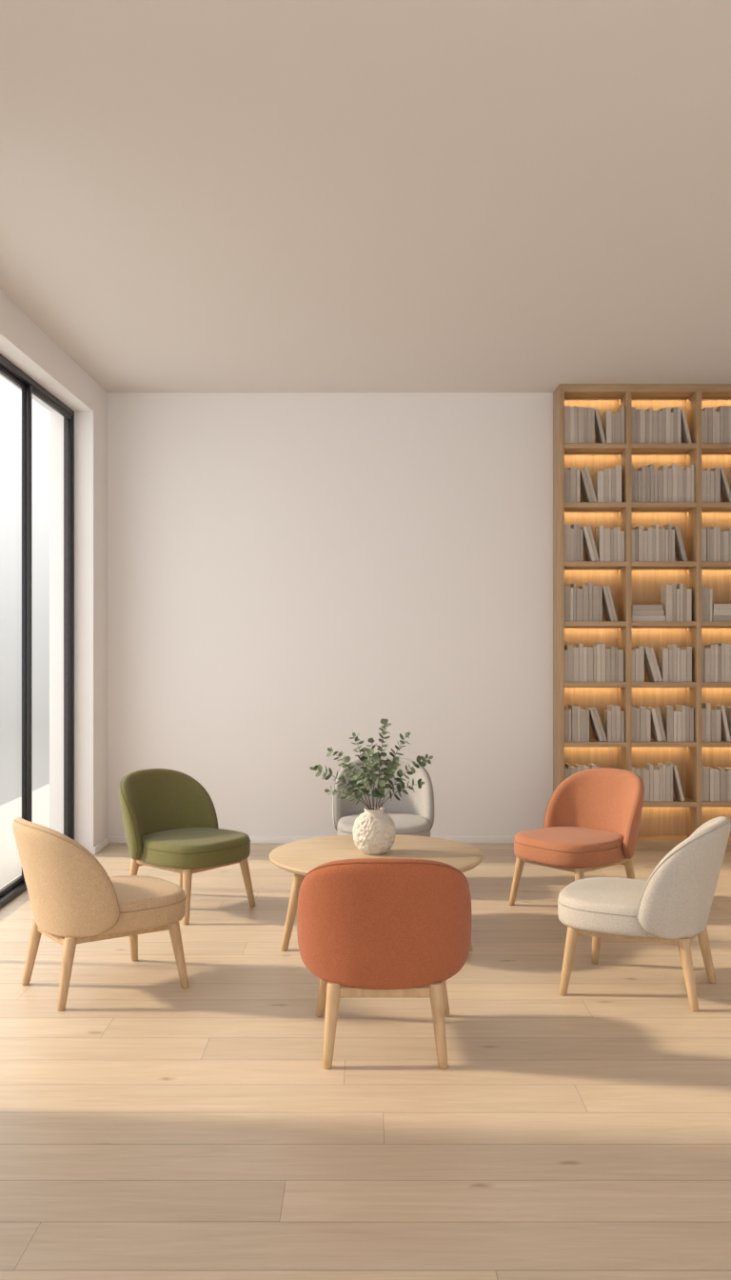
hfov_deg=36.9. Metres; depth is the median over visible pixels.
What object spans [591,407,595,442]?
book
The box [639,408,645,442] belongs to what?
book
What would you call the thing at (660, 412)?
book
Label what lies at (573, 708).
book
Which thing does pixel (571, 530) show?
book
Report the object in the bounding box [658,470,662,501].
book
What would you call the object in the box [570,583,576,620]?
book
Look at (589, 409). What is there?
book
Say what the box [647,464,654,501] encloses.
book
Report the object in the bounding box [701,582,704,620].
book
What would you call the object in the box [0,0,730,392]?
ceiling
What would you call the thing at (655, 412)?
book
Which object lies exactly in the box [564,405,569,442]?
book
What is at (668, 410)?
book
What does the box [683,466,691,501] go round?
book
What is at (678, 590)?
book
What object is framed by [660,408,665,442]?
book
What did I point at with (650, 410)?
book
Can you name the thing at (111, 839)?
baseboard
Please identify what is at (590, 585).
book
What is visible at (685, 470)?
book
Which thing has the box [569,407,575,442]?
book
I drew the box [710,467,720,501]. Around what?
book
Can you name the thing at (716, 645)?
book
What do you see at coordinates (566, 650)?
book
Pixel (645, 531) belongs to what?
book
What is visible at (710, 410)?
book
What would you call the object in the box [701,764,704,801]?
book
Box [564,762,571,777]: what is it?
book
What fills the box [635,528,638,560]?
book
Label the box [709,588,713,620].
book
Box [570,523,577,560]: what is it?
book
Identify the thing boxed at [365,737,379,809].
branch
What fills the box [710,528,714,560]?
book
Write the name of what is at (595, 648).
book
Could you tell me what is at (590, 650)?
book
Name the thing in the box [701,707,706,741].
book
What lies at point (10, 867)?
terrace
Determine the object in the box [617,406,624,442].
book
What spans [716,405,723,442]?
book
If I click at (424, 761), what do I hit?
branch
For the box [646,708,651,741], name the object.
book
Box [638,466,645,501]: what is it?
book
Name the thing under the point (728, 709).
book
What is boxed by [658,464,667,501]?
book
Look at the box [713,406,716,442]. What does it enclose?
book
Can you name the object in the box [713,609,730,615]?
book
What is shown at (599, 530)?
book
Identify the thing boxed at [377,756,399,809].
branch
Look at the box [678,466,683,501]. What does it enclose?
book
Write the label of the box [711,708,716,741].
book
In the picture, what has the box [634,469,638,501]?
book
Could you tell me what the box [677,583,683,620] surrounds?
book
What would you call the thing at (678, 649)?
book
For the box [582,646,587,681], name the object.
book
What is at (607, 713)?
book
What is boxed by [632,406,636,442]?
book
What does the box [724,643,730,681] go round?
book
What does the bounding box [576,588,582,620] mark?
book
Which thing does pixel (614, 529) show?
book
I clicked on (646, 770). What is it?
book
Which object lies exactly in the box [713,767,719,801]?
book
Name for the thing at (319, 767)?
branch
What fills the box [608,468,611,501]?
book
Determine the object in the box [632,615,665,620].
book
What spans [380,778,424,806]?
branch
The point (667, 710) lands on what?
book
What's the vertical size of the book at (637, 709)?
0.244 m
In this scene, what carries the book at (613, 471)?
on the bookcase
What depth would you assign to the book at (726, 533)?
8.00 m
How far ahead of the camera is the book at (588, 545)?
7.99 m
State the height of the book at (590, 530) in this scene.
0.262 m
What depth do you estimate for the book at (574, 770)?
7.99 m
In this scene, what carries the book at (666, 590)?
on the bookcase
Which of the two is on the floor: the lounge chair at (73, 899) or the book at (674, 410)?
the lounge chair at (73, 899)
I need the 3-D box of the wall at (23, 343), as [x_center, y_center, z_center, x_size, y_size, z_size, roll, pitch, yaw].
[-2.099,-0.165,3.520,0.313,3.390,9.440,0,0,0]
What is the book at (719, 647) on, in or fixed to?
on the bookcase
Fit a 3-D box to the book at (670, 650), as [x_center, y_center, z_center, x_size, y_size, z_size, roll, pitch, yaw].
[2.229,0.187,8.061,0.027,0.239,0.148,0,0,0]
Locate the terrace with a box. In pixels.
[0,783,49,887]
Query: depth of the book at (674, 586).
8.00 m
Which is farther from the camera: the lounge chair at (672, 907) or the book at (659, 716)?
the book at (659, 716)
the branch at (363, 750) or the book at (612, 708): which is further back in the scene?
the book at (612, 708)
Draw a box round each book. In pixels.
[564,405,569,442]
[564,469,570,501]
[564,523,570,560]
[564,585,570,620]
[564,644,573,681]
[564,649,567,681]
[564,708,568,741]
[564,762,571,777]
[564,766,568,779]
[566,707,571,741]
[568,467,577,501]
[568,704,577,741]
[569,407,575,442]
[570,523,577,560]
[570,528,574,560]
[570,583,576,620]
[570,587,573,620]
[571,765,578,775]
[573,405,578,442]
[573,647,579,681]
[574,763,580,772]
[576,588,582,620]
[576,643,582,681]
[577,469,580,501]
[577,523,579,560]
[577,705,580,741]
[578,406,584,442]
[580,468,593,501]
[580,526,596,560]
[580,528,583,560]
[580,585,588,620]
[580,708,586,741]
[582,466,598,501]
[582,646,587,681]
[582,707,589,741]
[584,407,587,442]
[584,582,593,620]
[587,407,591,442]
[587,525,599,560]
[587,647,594,681]
[588,707,603,741]
[588,762,597,768]
[590,646,597,681]
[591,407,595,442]
[592,706,607,741]
[593,585,599,620]
[593,643,600,681]
[594,471,603,501]
[595,409,606,442]
[596,525,603,560]
[600,468,608,501]
[600,586,602,620]
[600,643,605,681]
[602,410,612,442]
[602,585,615,620]
[603,528,610,560]
[603,709,611,741]
[605,648,611,681]
[606,585,618,620]
[607,646,615,681]
[607,703,616,741]
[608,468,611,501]
[610,527,617,560]
[610,529,614,560]
[611,465,621,501]
[611,469,616,501]
[612,413,615,442]
[615,413,620,442]
[615,647,618,681]
[616,526,620,560]
[616,705,620,741]
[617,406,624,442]
[618,649,623,681]
[620,531,624,560]
[620,710,624,741]
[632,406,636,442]
[632,465,634,501]
[632,529,635,560]
[632,604,662,610]
[632,610,664,615]
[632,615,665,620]
[632,648,639,681]
[632,649,635,681]
[632,705,636,741]
[633,526,643,560]
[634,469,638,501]
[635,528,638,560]
[635,646,644,681]
[636,410,639,442]
[636,705,646,741]
[636,707,639,741]
[636,766,639,776]
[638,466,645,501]
[638,471,641,501]
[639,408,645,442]
[639,767,643,781]
[642,767,649,800]
[643,527,653,560]
[643,530,647,560]
[643,645,659,681]
[644,762,654,801]
[645,407,653,442]
[645,411,649,442]
[645,466,650,501]
[646,706,662,741]
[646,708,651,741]
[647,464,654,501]
[649,647,662,681]
[651,523,659,560]
[653,410,658,442]
[653,528,656,560]
[654,469,658,501]
[654,706,666,741]
[654,767,659,801]
[655,764,662,801]
[658,410,662,442]
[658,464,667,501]
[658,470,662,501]
[658,648,669,681]
[658,762,666,800]
[659,528,661,560]
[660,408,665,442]
[660,584,672,620]
[661,528,665,560]
[661,705,673,741]
[663,523,672,560]
[664,407,671,442]
[664,763,670,801]
[665,529,668,560]
[665,760,673,801]
[667,463,678,501]
[667,468,672,501]
[667,644,677,681]
[669,649,673,681]
[670,583,677,620]
[671,407,678,442]
[671,412,673,442]
[672,525,687,560]
[672,529,675,560]
[673,710,677,741]
[673,764,684,801]
[676,704,685,741]
[676,710,681,741]
[677,406,680,442]
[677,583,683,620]
[677,588,679,620]
[677,647,680,681]
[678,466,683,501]
[680,409,692,442]
[680,649,686,681]
[681,646,692,681]
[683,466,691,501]
[683,469,686,501]
[683,586,686,620]
[683,704,689,741]
[686,464,695,501]
[686,589,692,620]
[689,706,694,741]
[701,407,708,442]
[701,410,704,442]
[701,470,707,501]
[701,528,706,560]
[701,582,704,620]
[701,646,704,681]
[701,701,711,741]
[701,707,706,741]
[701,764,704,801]
[704,468,710,501]
[704,587,709,620]
[704,644,715,681]
[704,647,711,681]
[704,766,709,800]
[706,527,710,560]
[706,765,714,801]
[708,407,713,442]
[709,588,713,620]
[709,643,718,681]
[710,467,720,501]
[710,470,715,501]
[710,526,717,560]
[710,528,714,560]
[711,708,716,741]
[712,708,720,741]
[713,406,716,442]
[713,603,730,609]
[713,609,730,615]
[713,615,730,620]
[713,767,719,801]
[714,766,725,801]
[715,642,724,681]
[715,704,730,741]
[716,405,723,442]
[716,412,719,442]
[717,527,720,560]
[718,645,721,681]
[720,468,730,501]
[720,531,723,560]
[721,766,730,801]
[723,405,728,442]
[723,528,730,560]
[723,531,729,560]
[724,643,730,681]
[725,706,730,741]
[725,770,728,801]
[728,405,730,442]
[728,467,730,491]
[730,644,730,681]
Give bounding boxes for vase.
[352,806,396,854]
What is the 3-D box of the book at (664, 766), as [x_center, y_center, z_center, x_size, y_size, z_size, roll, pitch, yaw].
[2.183,1.045,8.067,0.024,0.267,0.139,0,0,0]
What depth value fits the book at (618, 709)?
8.00 m
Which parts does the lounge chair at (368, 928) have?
leg, leg, backrest, seat frame, leg, leg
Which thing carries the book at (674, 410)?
on the bookcase
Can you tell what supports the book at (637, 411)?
on the bookcase
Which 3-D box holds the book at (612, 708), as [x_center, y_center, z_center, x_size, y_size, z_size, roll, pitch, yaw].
[1.811,0.610,8.063,0.030,0.266,0.144,0,0,0]
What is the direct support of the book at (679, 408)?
on the bookcase
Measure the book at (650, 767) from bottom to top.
0.266 m
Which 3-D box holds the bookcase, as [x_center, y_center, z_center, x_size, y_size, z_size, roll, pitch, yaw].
[2.172,-0.165,8.097,1.520,3.389,0.283,0,0,0]
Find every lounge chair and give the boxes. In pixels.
[12,817,189,1011]
[119,768,255,924]
[297,858,472,1069]
[332,756,435,837]
[508,767,644,905]
[558,816,730,1011]
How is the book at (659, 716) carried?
on the bookcase
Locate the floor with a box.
[0,843,730,1279]
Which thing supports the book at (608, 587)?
on the bookcase
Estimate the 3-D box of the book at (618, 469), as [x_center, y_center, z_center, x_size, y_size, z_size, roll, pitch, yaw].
[1.851,-1.138,8.068,0.043,0.273,0.147,0,0,0]
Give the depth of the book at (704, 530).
8.00 m
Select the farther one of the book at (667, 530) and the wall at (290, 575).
the wall at (290, 575)
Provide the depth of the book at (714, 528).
8.00 m
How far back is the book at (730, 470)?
8.08 m
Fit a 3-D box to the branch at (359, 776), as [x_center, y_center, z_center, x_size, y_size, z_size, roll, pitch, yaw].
[-0.002,0.851,5.590,0.082,0.398,0.194,0,0,37]
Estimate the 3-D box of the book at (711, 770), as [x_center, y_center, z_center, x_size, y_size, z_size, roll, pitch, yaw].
[2.528,1.058,8.056,0.031,0.242,0.143,0,0,0]
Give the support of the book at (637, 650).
on the bookcase
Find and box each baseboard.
[93,836,108,854]
[108,836,515,843]
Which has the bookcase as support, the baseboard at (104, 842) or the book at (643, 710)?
the book at (643, 710)
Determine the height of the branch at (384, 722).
0.646 m
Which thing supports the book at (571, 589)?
on the bookcase
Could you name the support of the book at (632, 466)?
on the bookcase
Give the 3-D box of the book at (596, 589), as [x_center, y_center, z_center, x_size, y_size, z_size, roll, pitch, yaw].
[1.684,-0.266,8.059,0.046,0.260,0.143,0,0,0]
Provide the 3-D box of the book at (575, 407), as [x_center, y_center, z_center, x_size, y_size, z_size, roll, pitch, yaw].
[1.540,-1.571,8.070,0.021,0.282,0.143,0,0,0]
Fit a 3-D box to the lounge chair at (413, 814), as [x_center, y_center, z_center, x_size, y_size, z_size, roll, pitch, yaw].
[0.112,1.147,6.859,0.658,0.766,0.731,0,0,0]
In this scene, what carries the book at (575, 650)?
on the bookcase
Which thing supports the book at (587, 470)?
on the bookcase
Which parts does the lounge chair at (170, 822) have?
leg, backrest, leg, leg, seat frame, seat, leg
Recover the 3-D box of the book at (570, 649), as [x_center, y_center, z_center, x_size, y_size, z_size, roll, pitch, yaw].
[1.494,0.172,8.058,0.042,0.268,0.137,0,0,0]
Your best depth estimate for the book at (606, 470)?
8.00 m
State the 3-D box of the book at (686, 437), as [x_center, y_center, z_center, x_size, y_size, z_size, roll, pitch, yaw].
[2.345,-1.556,8.062,0.073,0.250,0.145,0,0,0]
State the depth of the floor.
3.63 m
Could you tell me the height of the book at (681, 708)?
0.263 m
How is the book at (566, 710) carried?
on the bookcase
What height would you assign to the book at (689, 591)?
0.235 m
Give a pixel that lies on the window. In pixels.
(29, 387)
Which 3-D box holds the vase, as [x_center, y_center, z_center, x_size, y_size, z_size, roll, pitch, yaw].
[0.044,0.985,5.660,0.224,0.229,0.224,0,0,-15]
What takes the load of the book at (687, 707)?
on the bookcase
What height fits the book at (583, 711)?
0.233 m
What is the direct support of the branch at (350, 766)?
in the vase
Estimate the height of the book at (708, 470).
0.251 m
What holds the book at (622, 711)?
on the bookcase
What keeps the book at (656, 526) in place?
on the bookcase
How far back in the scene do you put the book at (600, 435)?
7.99 m
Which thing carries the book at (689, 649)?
on the bookcase
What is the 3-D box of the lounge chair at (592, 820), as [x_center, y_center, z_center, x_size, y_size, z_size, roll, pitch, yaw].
[1.230,1.147,6.301,0.731,0.766,0.658,0,0,-39]
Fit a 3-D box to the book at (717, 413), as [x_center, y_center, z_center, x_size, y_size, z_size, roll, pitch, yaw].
[2.573,-1.548,8.063,0.033,0.235,0.132,0,0,0]
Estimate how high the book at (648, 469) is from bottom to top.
0.264 m
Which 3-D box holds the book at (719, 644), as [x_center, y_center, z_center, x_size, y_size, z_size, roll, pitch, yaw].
[2.611,0.165,8.065,0.023,0.283,0.147,0,0,0]
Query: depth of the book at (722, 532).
7.99 m
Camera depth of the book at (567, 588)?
7.99 m
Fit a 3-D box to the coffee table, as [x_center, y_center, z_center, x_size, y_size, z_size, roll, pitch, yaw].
[0.055,1.315,5.664,1.104,0.430,1.104,0,0,0]
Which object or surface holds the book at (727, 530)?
on the bookcase
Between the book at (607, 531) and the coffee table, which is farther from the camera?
the book at (607, 531)
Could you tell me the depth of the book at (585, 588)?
7.99 m
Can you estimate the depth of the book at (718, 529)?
8.00 m
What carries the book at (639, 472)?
on the bookcase
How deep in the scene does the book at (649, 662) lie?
7.99 m
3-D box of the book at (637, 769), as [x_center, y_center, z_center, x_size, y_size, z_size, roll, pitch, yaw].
[1.989,1.059,8.054,0.029,0.239,0.131,0,0,0]
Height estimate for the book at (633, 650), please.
0.234 m
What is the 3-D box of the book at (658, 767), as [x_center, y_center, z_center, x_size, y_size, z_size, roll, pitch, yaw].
[2.159,1.053,8.061,0.021,0.252,0.135,0,0,0]
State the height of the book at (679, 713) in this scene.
0.222 m
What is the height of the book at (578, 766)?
0.261 m
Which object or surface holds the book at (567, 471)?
on the bookcase
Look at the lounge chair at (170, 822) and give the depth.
6.26 m
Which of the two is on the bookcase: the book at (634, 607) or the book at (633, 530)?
the book at (633, 530)
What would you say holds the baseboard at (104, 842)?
attached to the wall at (23, 343)
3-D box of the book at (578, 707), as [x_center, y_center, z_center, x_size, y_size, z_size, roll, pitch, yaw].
[1.557,0.614,8.059,0.025,0.256,0.130,0,0,0]
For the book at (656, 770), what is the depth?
7.99 m
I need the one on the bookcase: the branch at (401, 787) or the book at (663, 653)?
the book at (663, 653)
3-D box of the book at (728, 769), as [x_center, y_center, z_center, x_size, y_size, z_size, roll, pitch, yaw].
[2.670,1.061,8.065,0.043,0.235,0.141,0,0,0]
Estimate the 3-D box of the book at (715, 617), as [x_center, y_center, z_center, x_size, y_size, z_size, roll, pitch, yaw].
[2.660,-0.157,8.062,0.245,0.042,0.145,0,0,0]
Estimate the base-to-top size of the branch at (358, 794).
0.311 m
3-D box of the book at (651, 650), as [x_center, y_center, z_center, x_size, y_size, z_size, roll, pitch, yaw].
[2.121,0.180,8.062,0.099,0.252,0.145,0,0,0]
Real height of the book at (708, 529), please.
0.247 m
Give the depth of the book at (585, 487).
7.99 m
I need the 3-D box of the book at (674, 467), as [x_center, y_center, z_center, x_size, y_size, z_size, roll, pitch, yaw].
[2.257,-1.143,8.059,0.036,0.283,0.145,0,0,0]
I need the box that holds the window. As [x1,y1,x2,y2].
[0,353,74,908]
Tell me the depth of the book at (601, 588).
7.99 m
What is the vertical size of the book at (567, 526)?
0.274 m
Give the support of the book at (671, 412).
on the bookcase
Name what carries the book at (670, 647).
on the bookcase
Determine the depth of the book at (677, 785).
8.00 m
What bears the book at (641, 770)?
on the bookcase
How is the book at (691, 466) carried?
on the bookcase
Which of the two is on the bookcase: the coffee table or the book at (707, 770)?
the book at (707, 770)
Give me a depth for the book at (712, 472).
8.00 m
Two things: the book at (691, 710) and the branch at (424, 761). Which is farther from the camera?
the book at (691, 710)
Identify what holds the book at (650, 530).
on the bookcase
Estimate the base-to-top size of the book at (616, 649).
0.252 m
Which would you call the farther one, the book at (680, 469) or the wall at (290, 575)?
the wall at (290, 575)
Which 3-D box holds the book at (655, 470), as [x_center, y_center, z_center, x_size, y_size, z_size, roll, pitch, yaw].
[2.121,-1.124,8.060,0.024,0.246,0.134,0,0,0]
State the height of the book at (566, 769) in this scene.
0.239 m
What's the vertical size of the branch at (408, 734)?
0.572 m
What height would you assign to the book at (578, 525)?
0.274 m
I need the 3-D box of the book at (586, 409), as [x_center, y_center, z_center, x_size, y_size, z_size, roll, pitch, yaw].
[1.610,-1.564,8.064,0.025,0.266,0.146,0,0,0]
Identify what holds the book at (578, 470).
on the bookcase
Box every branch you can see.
[309,764,368,806]
[324,786,370,809]
[326,747,369,807]
[349,732,371,809]
[352,769,374,809]
[361,748,378,809]
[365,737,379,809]
[371,780,385,809]
[373,718,391,809]
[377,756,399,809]
[378,732,410,809]
[379,754,433,809]
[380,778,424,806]
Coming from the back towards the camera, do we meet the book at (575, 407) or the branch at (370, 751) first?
the book at (575, 407)
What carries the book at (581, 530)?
on the bookcase
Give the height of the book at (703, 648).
0.259 m
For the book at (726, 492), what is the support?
on the bookcase
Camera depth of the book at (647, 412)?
7.99 m
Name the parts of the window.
sash, sash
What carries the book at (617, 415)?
on the bookcase
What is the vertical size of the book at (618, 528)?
0.254 m
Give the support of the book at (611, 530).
on the bookcase
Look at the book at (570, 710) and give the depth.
8.00 m
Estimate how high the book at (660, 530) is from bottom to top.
0.241 m
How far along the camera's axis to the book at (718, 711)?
8.00 m
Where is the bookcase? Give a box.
[553,383,730,850]
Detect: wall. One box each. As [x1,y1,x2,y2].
[0,290,107,854]
[107,392,553,836]
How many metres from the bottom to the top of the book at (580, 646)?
0.280 m
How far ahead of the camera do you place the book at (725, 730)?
8.00 m
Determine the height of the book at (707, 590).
0.247 m
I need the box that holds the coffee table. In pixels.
[269,834,483,951]
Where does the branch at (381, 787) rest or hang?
in the vase
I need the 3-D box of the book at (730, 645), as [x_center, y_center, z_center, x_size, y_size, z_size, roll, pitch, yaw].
[2.687,0.172,8.072,0.039,0.270,0.149,0,0,0]
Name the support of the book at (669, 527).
on the bookcase
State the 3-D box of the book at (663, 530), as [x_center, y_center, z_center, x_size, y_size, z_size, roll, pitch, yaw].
[2.177,-0.695,8.067,0.024,0.244,0.143,0,0,0]
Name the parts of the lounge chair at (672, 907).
leg, leg, seat, seat frame, backrest, leg, leg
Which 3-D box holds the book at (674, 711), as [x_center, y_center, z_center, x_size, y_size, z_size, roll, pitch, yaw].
[2.260,0.631,8.056,0.027,0.222,0.140,0,0,0]
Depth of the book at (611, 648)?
7.99 m
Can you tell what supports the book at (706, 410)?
on the bookcase
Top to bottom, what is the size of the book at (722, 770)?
0.240 m
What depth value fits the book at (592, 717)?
7.99 m
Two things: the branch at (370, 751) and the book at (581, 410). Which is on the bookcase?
the book at (581, 410)
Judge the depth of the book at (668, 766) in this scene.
7.99 m
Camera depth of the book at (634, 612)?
7.99 m
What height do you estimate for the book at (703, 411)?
0.246 m
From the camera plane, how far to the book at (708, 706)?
8.00 m
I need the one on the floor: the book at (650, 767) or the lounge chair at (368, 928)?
the lounge chair at (368, 928)
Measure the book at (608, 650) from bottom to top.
0.244 m
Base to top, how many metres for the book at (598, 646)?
0.277 m
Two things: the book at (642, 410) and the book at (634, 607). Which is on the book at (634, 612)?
the book at (634, 607)
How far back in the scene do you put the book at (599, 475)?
7.99 m
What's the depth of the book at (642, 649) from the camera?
7.99 m
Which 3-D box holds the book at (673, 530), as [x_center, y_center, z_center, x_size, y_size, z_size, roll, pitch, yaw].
[2.248,-0.690,8.062,0.027,0.235,0.132,0,0,0]
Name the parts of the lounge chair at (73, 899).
leg, backrest, leg, seat frame, leg, seat, leg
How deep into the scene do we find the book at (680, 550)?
7.99 m
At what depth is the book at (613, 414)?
7.99 m
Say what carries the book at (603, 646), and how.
on the bookcase
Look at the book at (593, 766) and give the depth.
7.99 m
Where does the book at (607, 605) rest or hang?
on the bookcase
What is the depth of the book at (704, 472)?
8.00 m
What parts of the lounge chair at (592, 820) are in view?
leg, seat, seat frame, leg, backrest, leg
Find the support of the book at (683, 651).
on the bookcase
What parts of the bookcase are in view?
panel, panel, shelf, shelf, shelf, shelf, shelf, shelf, panel, shelf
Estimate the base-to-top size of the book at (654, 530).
0.241 m
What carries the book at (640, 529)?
on the bookcase
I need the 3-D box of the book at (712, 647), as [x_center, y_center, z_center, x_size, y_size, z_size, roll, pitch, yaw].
[2.534,0.170,8.062,0.029,0.273,0.149,0,0,0]
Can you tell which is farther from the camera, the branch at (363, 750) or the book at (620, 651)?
the book at (620, 651)
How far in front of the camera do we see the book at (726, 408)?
8.00 m
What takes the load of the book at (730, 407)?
on the bookcase
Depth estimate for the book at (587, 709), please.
7.99 m
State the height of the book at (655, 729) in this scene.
0.246 m
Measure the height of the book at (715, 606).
0.041 m
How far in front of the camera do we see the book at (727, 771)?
7.99 m
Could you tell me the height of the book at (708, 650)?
0.248 m
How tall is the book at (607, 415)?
0.244 m
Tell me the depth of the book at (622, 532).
7.99 m
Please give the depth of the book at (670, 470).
7.99 m
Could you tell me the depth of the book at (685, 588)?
8.00 m
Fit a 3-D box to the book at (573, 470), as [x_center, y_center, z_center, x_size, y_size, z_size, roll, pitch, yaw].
[1.518,-1.131,8.065,0.045,0.260,0.142,0,0,0]
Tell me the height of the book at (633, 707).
0.258 m
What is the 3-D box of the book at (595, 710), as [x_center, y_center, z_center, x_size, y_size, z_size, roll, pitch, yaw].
[1.714,0.619,8.062,0.103,0.247,0.145,0,0,0]
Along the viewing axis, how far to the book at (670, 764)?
8.00 m

